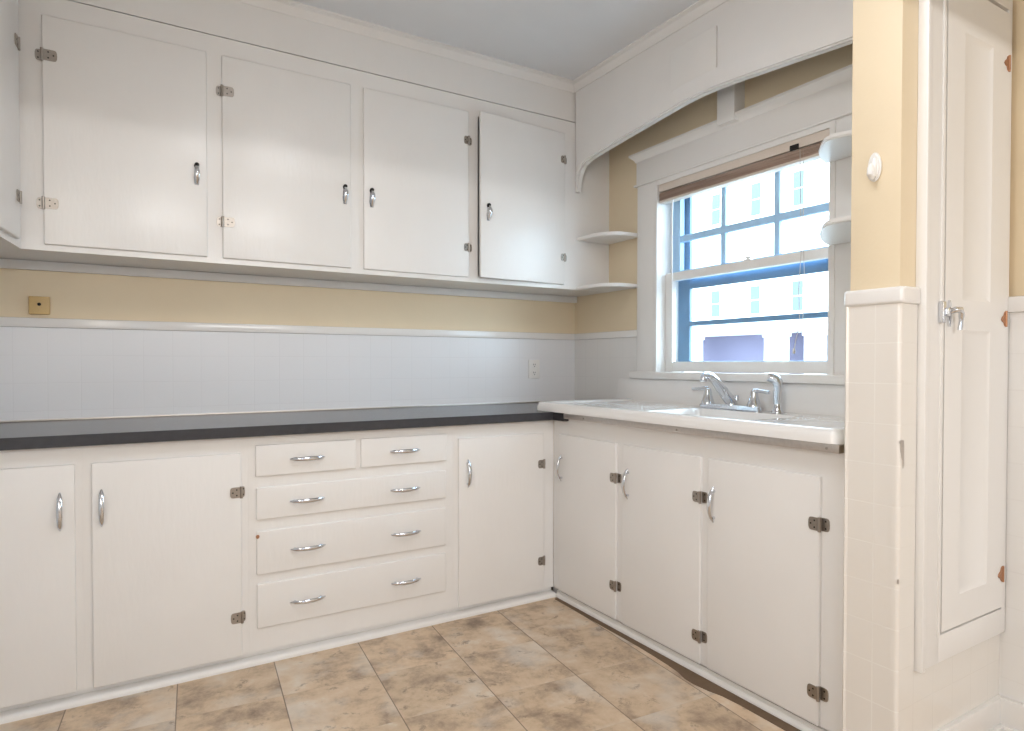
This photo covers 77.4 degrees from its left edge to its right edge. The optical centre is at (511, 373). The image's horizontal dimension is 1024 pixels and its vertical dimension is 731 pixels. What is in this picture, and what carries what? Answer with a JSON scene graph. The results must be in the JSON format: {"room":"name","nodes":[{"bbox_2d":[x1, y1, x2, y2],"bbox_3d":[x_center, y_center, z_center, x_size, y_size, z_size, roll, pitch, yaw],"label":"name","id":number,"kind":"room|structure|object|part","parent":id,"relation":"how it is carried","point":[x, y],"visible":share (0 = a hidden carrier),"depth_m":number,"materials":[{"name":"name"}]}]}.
{"room":"kitchen","nodes":[
{"label":"kitchen","id":0,"kind":"room"},
{"bbox_2d":[0,268,574,549],"bbox_3d":[-0.935,-0.258,3.291,3.320,2.710,0.150,-1,1,-31],"label":"wall","id":1,"kind":"structure","parent":0,"point":[72,295],"depth_m":3.04,"materials":[{"name":"yellow paint"}]},
{"bbox_2d":[28,296,49,314],"bbox_3d":[-1.920,-0.276,2.596,0.070,0.073,0.022,-1,1,-31],"label":"wall plate","id":2,"kind":"object","parent":1,"relation":"attached to","point":[39,305],"visible":1,"depth_m":2.59,"materials":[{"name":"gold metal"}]},
{"bbox_2d":[0,327,574,420],"bbox_3d":[-0.916,0.001,3.214,3.069,0.396,0.008,-1,1,-31],"label":"backsplash","id":3,"kind":"structure","parent":1,"relation":"attached to","point":[46,373],"depth_m":3.02,"materials":[{"name":"white paint"}]},
{"bbox_2d":[0,317,574,339],"bbox_3d":[-0.914,-0.215,3.206,3.069,0.039,0.018,-1,1,-31],"label":"trim","id":4,"kind":"structure","parent":1,"relation":"attached to","point":[4,321],"depth_m":3.02,"materials":[{"name":"wood"}]},
{"bbox_2d":[0,0,608,296],"bbox_3d":[-0.814,-0.928,3.029,3.069,0.933,0.405,-1,1,-31],"label":"upper cabinet","id":5,"kind":"object","parent":1,"relation":"attached to","point":[144,143],"visible":1,"depth_m":2.75,"materials":[{"name":"white paint"}]},
{"bbox_3d":[-1.483,-0.893,2.477,0.544,0.835,0.018,-1,1,-31],"label":"door","id":6,"kind":"part","parent":5,"relation":"part of","materials":[{"name":"white paint"}]},
{"bbox_3d":[-1.271,-0.808,2.578,0.021,0.088,0.030,-1,1,-31],"label":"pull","id":7,"kind":"part","parent":5,"relation":"part of","materials":[{"name":"silver metal"}]},
{"bbox_3d":[-0.970,-0.897,2.786,0.539,0.835,0.018,-1,1,-31],"label":"door","id":8,"kind":"part","parent":5,"relation":"part of","materials":[{"name":"white paint"}]},
{"bbox_2d":[0,258,576,302],"bbox_3d":[-0.913,-0.446,3.201,3.069,0.036,0.022,-1,1,-31],"label":"trim","id":9,"kind":"structure","parent":5,"relation":"attached to","point":[4,263],"depth_m":3.01,"materials":[{"name":"white paint"}]},
{"bbox_3d":[-0.752,-0.812,2.891,0.021,0.088,0.030,-1,1,-31],"label":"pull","id":10,"kind":"part","parent":5,"relation":"part of","materials":[{"name":"silver metal"}]},
{"bbox_3d":[-0.645,-0.814,2.955,0.021,0.088,0.030,-1,1,-31],"label":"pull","id":11,"kind":"part","parent":5,"relation":"part of","materials":[{"name":"silver metal"}]},
{"bbox_3d":[-0.455,-0.902,3.096,0.544,0.835,0.018,-1,1,-31],"label":"door","id":12,"kind":"part","parent":5,"relation":"part of","materials":[{"name":"white paint"}]},
{"bbox_3d":[-0.112,-0.819,3.235,0.021,0.088,0.030,-1,1,-35],"label":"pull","id":13,"kind":"part","parent":5,"relation":"part of","materials":[{"name":"silver metal"}]},
{"bbox_3d":[0.063,-0.906,3.386,0.549,0.835,0.018,-1,1,-35],"label":"door","id":14,"kind":"part","parent":5,"relation":"part of","materials":[{"name":"white paint"}]},
{"bbox_2d":[68,0,575,122],"bbox_3d":[-0.835,-1.505,3.056,3.069,0.208,0.321,-1,1,-31],"label":"soffit","id":15,"kind":"structure","parent":1,"relation":"attached to","point":[228,19],"depth_m":2.91,"materials":[{"name":"white paint"}]},
{"bbox_2d":[528,360,539,378],"bbox_3d":[0.133,-0.025,3.837,0.078,0.112,0.008,-1,1,-31],"label":"wall outlet","id":16,"kind":"object","parent":1,"relation":"attached to","point":[533,365],"visible":1,"depth_m":3.83,"materials":[{"name":"white plastic"}]},
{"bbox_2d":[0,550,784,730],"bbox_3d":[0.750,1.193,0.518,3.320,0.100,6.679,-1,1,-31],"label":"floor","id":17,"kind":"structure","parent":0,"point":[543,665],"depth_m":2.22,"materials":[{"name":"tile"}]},
{"bbox_2d":[0,446,84,724],"bbox_3d":[-1.826,0.677,2.276,0.528,0.873,0.674,-1,1,-31],"label":"base cabinet","id":18,"kind":"object","parent":17,"relation":"on","point":[42,646],"visible":0.97,"depth_m":2.09,"materials":[{"name":"white paint"}]},
{"bbox_3d":[-1.674,1.107,2.029,0.528,0.021,0.045,-1,1,-31],"label":"kick moulding","id":19,"kind":"part","parent":18,"relation":"part of","materials":[{"name":"white paint"}]},
{"bbox_3d":[-1.488,0.459,2.102,0.017,0.128,0.033,-1,1,-31],"label":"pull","id":20,"kind":"part","parent":18,"relation":"part of","materials":[{"name":"silver metal"}]},
{"bbox_2d":[82,437,249,704],"bbox_3d":[-1.377,0.672,2.547,0.522,0.873,0.674,-1,1,-31],"label":"base cabinet","id":21,"kind":"object","parent":17,"relation":"on","point":[166,528],"visible":0.99,"depth_m":2.28,"materials":[{"name":"white paint"}]},
{"bbox_3d":[-1.389,0.458,2.162,0.017,0.128,0.033,-1,1,-31],"label":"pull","id":22,"kind":"part","parent":21,"relation":"part of","materials":[{"name":"silver metal"}]},
{"bbox_3d":[-1.224,1.103,2.300,0.522,0.021,0.045,-1,1,-31],"label":"kick moulding","id":23,"kind":"part","parent":21,"relation":"part of","materials":[{"name":"white paint"}]},
{"bbox_2d":[248,426,455,666],"bbox_3d":[-0.785,0.667,2.905,0.860,0.873,0.672,-1,1,-31],"label":"base cabinet","id":24,"kind":"object","parent":17,"relation":"on","point":[351,532],"visible":1,"depth_m":2.62,"materials":[{"name":"white paint"}]},
{"bbox_2d":[0,400,569,450],"bbox_3d":[-0.722,0.207,2.886,3.057,0.046,0.758,-1,1,-31],"label":"countertop","id":25,"kind":"structure","parent":24,"relation":"on","point":[67,432],"depth_m":2.56,"materials":[{"name":"black laminate"}]},
{"bbox_3d":[-0.812,0.334,2.538,0.390,0.121,0.016,-1,1,-31],"label":"drawer","id":26,"kind":"part","parent":24,"relation":"part of","materials":[{"name":"white paint"}]},
{"bbox_3d":[-0.803,0.500,2.518,0.136,0.017,0.033,-1,1,-31],"label":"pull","id":27,"kind":"part","parent":24,"relation":"part of","materials":[{"name":"silver metal"}]},
{"bbox_3d":[-0.802,0.335,2.516,0.136,0.017,0.033,-1,1,-31],"label":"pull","id":28,"kind":"part","parent":24,"relation":"part of","materials":[{"name":"silver metal"}]},
{"bbox_3d":[-0.802,0.897,2.525,0.136,0.017,0.033,-1,1,-31],"label":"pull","id":29,"kind":"part","parent":24,"relation":"part of","materials":[{"name":"silver metal"}]},
{"bbox_3d":[-0.801,0.689,2.522,0.136,0.017,0.033,-1,1,-31],"label":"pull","id":30,"kind":"part","parent":24,"relation":"part of","materials":[{"name":"silver metal"}]},
{"bbox_3d":[-0.638,0.686,2.649,0.795,0.168,0.016,-1,1,-31],"label":"drawer","id":31,"kind":"part","parent":24,"relation":"part of","materials":[{"name":"white paint"}]},
{"bbox_3d":[-0.637,0.497,2.646,0.795,0.124,0.016,-1,1,-31],"label":"drawer","id":32,"kind":"part","parent":24,"relation":"part of","materials":[{"name":"white paint"}]},
{"bbox_3d":[-0.637,0.890,2.653,0.794,0.171,0.016,-1,1,-31],"label":"drawer","id":33,"kind":"part","parent":24,"relation":"part of","materials":[{"name":"white paint"}]},
{"bbox_3d":[-0.632,1.097,2.657,0.860,0.021,0.045,-1,1,-31],"label":"kick moulding","id":34,"kind":"part","parent":24,"relation":"part of","materials":[{"name":"white paint"}]},
{"bbox_3d":[-0.461,0.331,2.750,0.391,0.121,0.016,-1,1,-31],"label":"drawer","id":35,"kind":"part","parent":24,"relation":"part of","materials":[{"name":"white paint"}]},
{"bbox_3d":[-0.451,0.497,2.730,0.136,0.017,0.033,-1,1,-31],"label":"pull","id":36,"kind":"part","parent":24,"relation":"part of","materials":[{"name":"silver metal"}]},
{"bbox_3d":[-0.451,0.332,2.728,0.136,0.017,0.033,-1,1,-31],"label":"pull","id":37,"kind":"part","parent":24,"relation":"part of","materials":[{"name":"silver metal"}]},
{"bbox_3d":[-0.448,0.893,2.738,0.136,0.017,0.033,-1,1,-31],"label":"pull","id":38,"kind":"part","parent":24,"relation":"part of","materials":[{"name":"silver metal"}]},
{"bbox_3d":[-0.448,0.685,2.735,0.136,0.017,0.033,-1,1,-31],"label":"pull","id":39,"kind":"part","parent":24,"relation":"part of","materials":[{"name":"silver metal"}]},
{"bbox_2d":[451,420,555,619],"bbox_3d":[-0.181,0.662,3.268,0.550,0.873,0.674,-1,1,-31],"label":"base cabinet","id":40,"kind":"object","parent":17,"relation":"on","point":[503,473],"visible":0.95,"depth_m":3.00,"materials":[{"name":"white paint"}]},
{"bbox_3d":[-0.193,0.454,2.883,0.017,0.128,0.033,-1,1,-31],"label":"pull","id":41,"kind":"part","parent":40,"relation":"part of","materials":[{"name":"silver metal"}]},
{"bbox_3d":[-0.029,1.092,3.021,0.550,0.021,0.045,-1,1,-31],"label":"kick moulding","id":42,"kind":"part","parent":40,"relation":"part of","materials":[{"name":"white paint"}]},
{"bbox_2d":[553,413,843,730],"bbox_3d":[0.823,0.652,2.671,0.641,0.913,1.543,-1,1,-31],"label":"base cabinet","id":43,"kind":"object","parent":17,"relation":"on","point":[718,553],"visible":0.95,"depth_m":2.27,"materials":[{"name":"white paint"}]},
{"bbox_3d":[0.226,0.456,3.069,0.033,0.128,0.017,-1,1,-31],"label":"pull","id":44,"kind":"part","parent":43,"relation":"part of","materials":[{"name":"silver metal"}]},
{"bbox_3d":[0.343,0.678,2.927,0.018,0.762,0.420,-1,1,-31],"label":"door","id":45,"kind":"part","parent":43,"relation":"part of","materials":[{"name":"white paint"}]},
{"bbox_3d":[0.472,0.462,2.662,0.033,0.128,0.017,-1,1,-31],"label":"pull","id":46,"kind":"part","parent":43,"relation":"part of","materials":[{"name":"silver metal"}]},
{"bbox_3d":[0.585,0.684,2.527,0.018,0.762,0.428,-1,1,-31],"label":"door","id":47,"kind":"part","parent":43,"relation":"part of","materials":[{"name":"white paint"}]},
{"bbox_2d":[537,378,844,443],"bbox_3d":[0.767,0.164,2.761,0.638,0.246,1.739,-1,1,-31],"label":"sink","id":48,"kind":"object","parent":43,"relation":"on","point":[812,412],"visible":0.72,"depth_m":2.66,"materials":[{"name":"white ceramic"}]},
{"bbox_2d":[692,372,769,411],"bbox_3d":[0.905,0.076,2.805,0.214,0.168,0.420,-1,1,-31],"label":"faucet","id":49,"kind":"object","parent":48,"relation":"on","point":[730,401],"visible":1,"depth_m":2.79,"materials":[{"name":"silver metal"}]},
{"bbox_3d":[0.892,0.100,2.976,0.060,0.079,0.113,-1,1,-31],"label":"handle","id":50,"kind":"part","parent":49,"relation":"part of","materials":[{"name":"silver metal"}]},
{"bbox_3d":[0.908,0.070,2.796,0.210,0.156,0.053,-1,1,-31],"label":"spout","id":51,"kind":"part","parent":49,"relation":"part of","materials":[{"name":"silver metal"}]},
{"bbox_3d":[0.972,0.149,2.845,0.052,0.020,0.337,-1,1,-31],"label":"plate","id":52,"kind":"part","parent":49,"relation":"part of","materials":[{"name":"silver metal"}]},
{"bbox_3d":[1.051,0.104,2.714,0.060,0.079,0.113,-1,1,-31],"label":"handle","id":53,"kind":"part","parent":49,"relation":"part of","materials":[{"name":"silver metal"}]},
{"bbox_2d":[767,372,783,412],"bbox_3d":[1.087,0.080,2.637,0.068,0.166,0.050,0,1,11],"label":"sprayer","id":54,"kind":"object","parent":48,"relation":"on","point":[773,378],"visible":1,"depth_m":2.62,"materials":[{"name":"silver metal"}]},
{"bbox_3d":[0.608,1.092,2.513,0.026,0.034,1.480,-1,1,-31],"label":"kick moulding","id":55,"kind":"part","parent":43,"relation":"part of","materials":[{"name":"white paint"}]},
{"bbox_3d":[0.707,0.469,2.271,0.033,0.128,0.017,-1,1,-31],"label":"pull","id":56,"kind":"part","parent":43,"relation":"part of","materials":[{"name":"silver metal"}]},
{"bbox_3d":[0.825,0.691,2.128,0.018,0.762,0.436,-1,1,-31],"label":"door","id":57,"kind":"part","parent":43,"relation":"part of","materials":[{"name":"white paint"}]},
{"bbox_2d":[292,0,697,79],"bbox_3d":[0.751,-1.617,0.473,3.320,0.100,6.679,-1,1,-31],"label":"ceiling","id":58,"kind":"structure","parent":0,"point":[567,39],"depth_m":2.92,"materials":[{"name":"paint"}]},
{"bbox_2d":[234,0,573,92],"bbox_3d":[-0.847,-1.583,2.836,2.823,0.045,0.045,-1,1,-31],"label":"trim","id":59,"kind":"structure","parent":58,"relation":"attached to","point":[288,7],"depth_m":3.04,"materials":[{"name":"white paint"}]},
{"bbox_2d":[573,0,727,92],"bbox_3d":[0.807,-1.581,2.784,0.045,0.045,1.842,-1,1,-31],"label":"trim","id":60,"kind":"structure","parent":58,"relation":"attached to","point":[699,8],"depth_m":3.04,"materials":[{"name":"white paint"}]},
{"bbox_2d":[575,0,852,192],"bbox_3d":[0.831,-1.301,2.801,0.038,0.603,1.823,-1,1,-31],"label":"valance","id":61,"kind":"object","parent":58,"relation":"attached to","point":[737,41],"visible":0.84,"depth_m":2.77,"materials":[{"name":"white paint"}]},
{"bbox_3d":[0.801,-1.384,2.829,0.009,0.190,0.265,-1,1,-31],"label":"panel","id":62,"kind":"part","parent":61,"relation":"part of","materials":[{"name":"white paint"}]},
{"bbox_2d":[575,0,1023,333],"bbox_3d":[2.120,-0.224,1.292,0.151,2.710,6.429,-1,1,-31],"label":"wall","id":63,"kind":"structure","parent":0,"point":[615,310],"depth_m":3.17,"materials":[{"name":"yellow paint"}]},
{"bbox_2d":[575,337,636,399],"bbox_3d":[0.546,-0.007,3.752,0.008,0.396,0.581,-1,1,-31],"label":"trim","id":64,"kind":"structure","parent":63,"relation":"attached to","point":[599,363],"depth_m":3.77,"materials":[{"name":"white paint"}]},
{"bbox_2d":[575,330,636,339],"bbox_3d":[0.544,-0.223,3.742,0.018,0.039,0.573,-1,1,-31],"label":"trim","id":65,"kind":"structure","parent":63,"relation":"attached to","point":[629,333],"depth_m":3.72,"materials":[{"name":"wood"}]},
{"bbox_2d":[576,231,636,244],"bbox_3d":[0.533,-0.753,3.541,0.236,0.019,0.268,-1,1,-31],"label":"corner shelf","id":66,"kind":"object","parent":63,"relation":"attached to","point":[610,237],"visible":0.98,"depth_m":3.50,"materials":[{"name":"white paint"}]},
{"bbox_2d":[576,283,636,291],"bbox_3d":[0.532,-0.479,3.545,0.236,0.019,0.268,-1,1,-31],"label":"corner shelf","id":67,"kind":"object","parent":63,"relation":"attached to","point":[602,287],"visible":0.95,"depth_m":3.49,"materials":[{"name":"white paint"}]},
{"bbox_2d":[628,64,852,384],"bbox_3d":[1.072,-0.560,2.965,0.213,1.227,1.346,-1,1,-31],"label":"window","id":68,"kind":"structure","parent":63,"relation":"in","point":[822,103],"depth_m":3.00,"materials":[{"name":"white paint"}]},
{"bbox_2d":[717,81,744,126],"bbox_3d":[1.000,-1.247,2.920,0.071,0.217,0.098,-1,1,-31],"label":"support post","id":69,"kind":"object","parent":68,"relation":"on","point":[730,99],"visible":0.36,"depth_m":2.89,"materials":[{"name":"white paint"}]},
{"bbox_3d":[1.023,0.026,2.953,0.098,0.055,1.330,-1,1,-31],"label":"sill","id":70,"kind":"part","parent":68,"relation":"part of","materials":[{"name":"white paint"}]},
{"bbox_2d":[659,128,829,362],"bbox_3d":[1.027,-0.511,2.943,0.058,0.930,0.946,-1,1,-31],"label":"window blind","id":71,"kind":"object","parent":68,"relation":"attached to","point":[803,150],"visible":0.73,"depth_m":2.86,"materials":[{"name":"beige fabric"}]},
{"bbox_3d":[1.029,-0.884,2.940,0.048,0.012,0.936,-1,1,-31],"label":"rail","id":72,"kind":"part","parent":71,"relation":"part of","materials":[{"name":"brown wood"}]},
{"bbox_3d":[1.186,-0.501,2.639,0.012,0.840,0.051,-1,1,-36],"label":"cord","id":73,"kind":"part","parent":71,"relation":"part of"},
{"bbox_3d":[1.073,-0.261,2.975,0.034,0.516,0.959,-1,1,-31],"label":"sash","id":74,"kind":"part","parent":68,"relation":"part of","materials":[{"name":"white paint"}]},
{"bbox_3d":[1.108,-0.732,2.989,0.032,0.500,0.959,-1,1,-31],"label":"sash","id":75,"kind":"part","parent":68,"relation":"part of","materials":[{"name":"paint"}]},
{"bbox_3d":[1.139,-0.495,3.013,0.022,0.975,0.943,-1,1,-31],"label":"storm sash","id":76,"kind":"part","parent":68,"relation":"part of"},
{"bbox_2d":[819,130,851,162],"bbox_3d":[1.256,-0.834,2.271,0.248,0.018,0.464,-1,1,-31],"label":"corner shelf","id":77,"kind":"object","parent":63,"relation":"attached to","point":[836,146],"visible":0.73,"depth_m":2.34,"materials":[{"name":"white paint"}]},
{"bbox_2d":[820,215,850,244],"bbox_3d":[1.211,-0.508,2.238,0.364,0.018,0.444,-1,1,-31],"label":"corner shelf","id":78,"kind":"object","parent":63,"relation":"attached to","point":[834,231],"visible":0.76,"depth_m":2.25,"materials":[{"name":"white paint"}]},
{"bbox_2d":[996,695,1023,730],"bbox_3d":[2.593,1.098,0.256,0.036,0.100,4.130,-1,1,-31],"label":"baseboard","id":79,"kind":"structure","parent":63,"relation":"attached to","point":[1011,711],"depth_m":1.98,"materials":[{"name":"white paint"}]},
{"bbox_2d":[999,312,1023,703],"bbox_3d":[2.629,0.449,0.267,0.047,1.227,4.130,-1,1,-31],"label":"trim","id":80,"kind":"structure","parent":63,"relation":"attached to","point":[1011,647],"depth_m":1.99,"materials":[{"name":"white wood"}]},
{"bbox_2d":[1008,296,1023,312],"bbox_3d":[2.624,-0.185,0.254,0.059,0.050,4.130,-1,1,-31],"label":"trim","id":81,"kind":"structure","parent":63,"relation":"attached to","point":[1015,303],"depth_m":1.97,"materials":[{"name":"wood"}]},
{"bbox_2d":[850,0,1003,730],"bbox_3d":[1.283,-0.235,1.917,0.637,2.710,0.172,-1,1,-31],"label":"wall","id":82,"kind":"structure","parent":0,"point":[885,32],"depth_m":1.74,"materials":[{"name":"yellow paint"}]},
{"bbox_2d":[555,598,800,730],"bbox_3d":[0.582,1.110,2.490,0.090,0.001,1.492,-1,1,-31],"label":"trim","id":83,"kind":"structure","parent":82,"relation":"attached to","point":[694,678],"depth_m":2.31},
{"bbox_2d":[842,303,902,730],"bbox_3d":[0.996,0.467,1.774,0.013,1.312,0.153,-1,1,-31],"label":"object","id":84,"kind":"structure","parent":82,"relation":"attached to","point":[873,333],"depth_m":1.77,"materials":[{"name":"beige tile"}]},
{"bbox_2d":[867,152,881,181],"bbox_3d":[0.988,-0.567,1.752,0.034,0.080,0.037,-1,1,-31],"label":"wall hook","id":85,"kind":"object","parent":82,"relation":"attached to","point":[874,167],"visible":1,"depth_m":1.75,"materials":[{"name":"white plastic"}]},
{"bbox_2d":[845,286,920,306],"bbox_3d":[1.030,-0.211,1.780,0.093,0.046,0.164,-1,1,-31],"label":"trim","id":86,"kind":"structure","parent":82,"relation":"attached to","point":[898,294],"depth_m":1.73,"materials":[{"name":"tile"}]},
{"bbox_2d":[897,303,999,730],"bbox_3d":[1.286,0.465,1.864,0.604,1.312,0.009,-1,1,-31],"label":"trim","id":87,"kind":"structure","parent":82,"relation":"attached to","point":[960,683],"depth_m":1.75,"materials":[{"name":"white wood"}]},
{"bbox_2d":[914,0,1012,672],"bbox_3d":[1.335,-0.376,1.853,0.510,2.386,0.056,-1,1,-31],"label":"door","id":88,"kind":"structure","parent":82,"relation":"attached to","point":[965,46],"depth_m":1.83,"materials":[{"name":"white paint"}]},
{"bbox_3d":[1.362,-0.187,1.889,0.373,1.829,0.024,-1,1,-31],"label":"door","id":89,"kind":"part","parent":88,"relation":"part of","materials":[{"name":"white paint"}]},
{"bbox_3d":[-0.590,-0.199,-0.400,0.100,2.710,6.529,-1,1,-31],"label":"wall","id":90,"kind":"structure","parent":0,"visible":0},
{"bbox_2d":[0,0,21,248],"bbox_3d":[-1.711,-0.909,1.835,0.318,0.933,0.900,0,1,-25],"label":"upper cabinet","id":91,"kind":"object","parent":90,"relation":"attached to","point":[10,193],"visible":1,"depth_m":2.15,"materials":[{"name":"white paint"}]},
{"label":"outside","id":92,"kind":"structure","parent":0,"visible":0},
{"bbox_3d":[19.509,1.228,38.063,67.300,0.150,95.000,-1,1,-31],"label":"ground","id":93,"kind":"structure","parent":92,"visible":0},
{"bbox_2d":[692,159,828,373],"bbox_3d":[19.675,-11.230,43.216,12.500,24.600,35.600,-1,1,-31],"label":"house","id":94,"kind":"structure","parent":93,"relation":"on","point":[751,199],"depth_m":42.00,"materials":[{"name":"white"}]},
{"bbox_3d":[14.466,-4.933,45.433,0.050,1.830,0.720,-1,1,-31],"label":"pane","id":95,"kind":"part","parent":94,"relation":"part of","materials":[{"name":"teal glass"}]},
{"bbox_3d":[14.470,-11.617,45.326,0.050,2.100,0.720,-1,1,-31],"label":"pane","id":96,"kind":"part","parent":94,"relation":"part of","materials":[{"name":"teal glass"}]},
{"bbox_3d":[16.191,-4.886,42.573,0.050,1.830,0.720,-1,1,-31],"label":"pane","id":97,"kind":"part","parent":94,"relation":"part of","materials":[{"name":"teal glass"}]},
{"bbox_3d":[16.195,-11.570,42.466,0.050,2.100,0.720,-1,1,-31],"label":"pane","id":98,"kind":"part","parent":94,"relation":"part of","materials":[{"name":"teal glass"}]},
{"bbox_3d":[17.823,-4.842,39.867,0.050,1.830,0.720,-1,1,-31],"label":"pane","id":99,"kind":"part","parent":94,"relation":"part of","materials":[{"name":"teal glass"}]},
{"bbox_3d":[17.826,-11.526,39.761,0.050,2.100,0.720,-1,1,-31],"label":"pane","id":100,"kind":"part","parent":94,"relation":"part of","materials":[{"name":"teal glass"}]}
]}

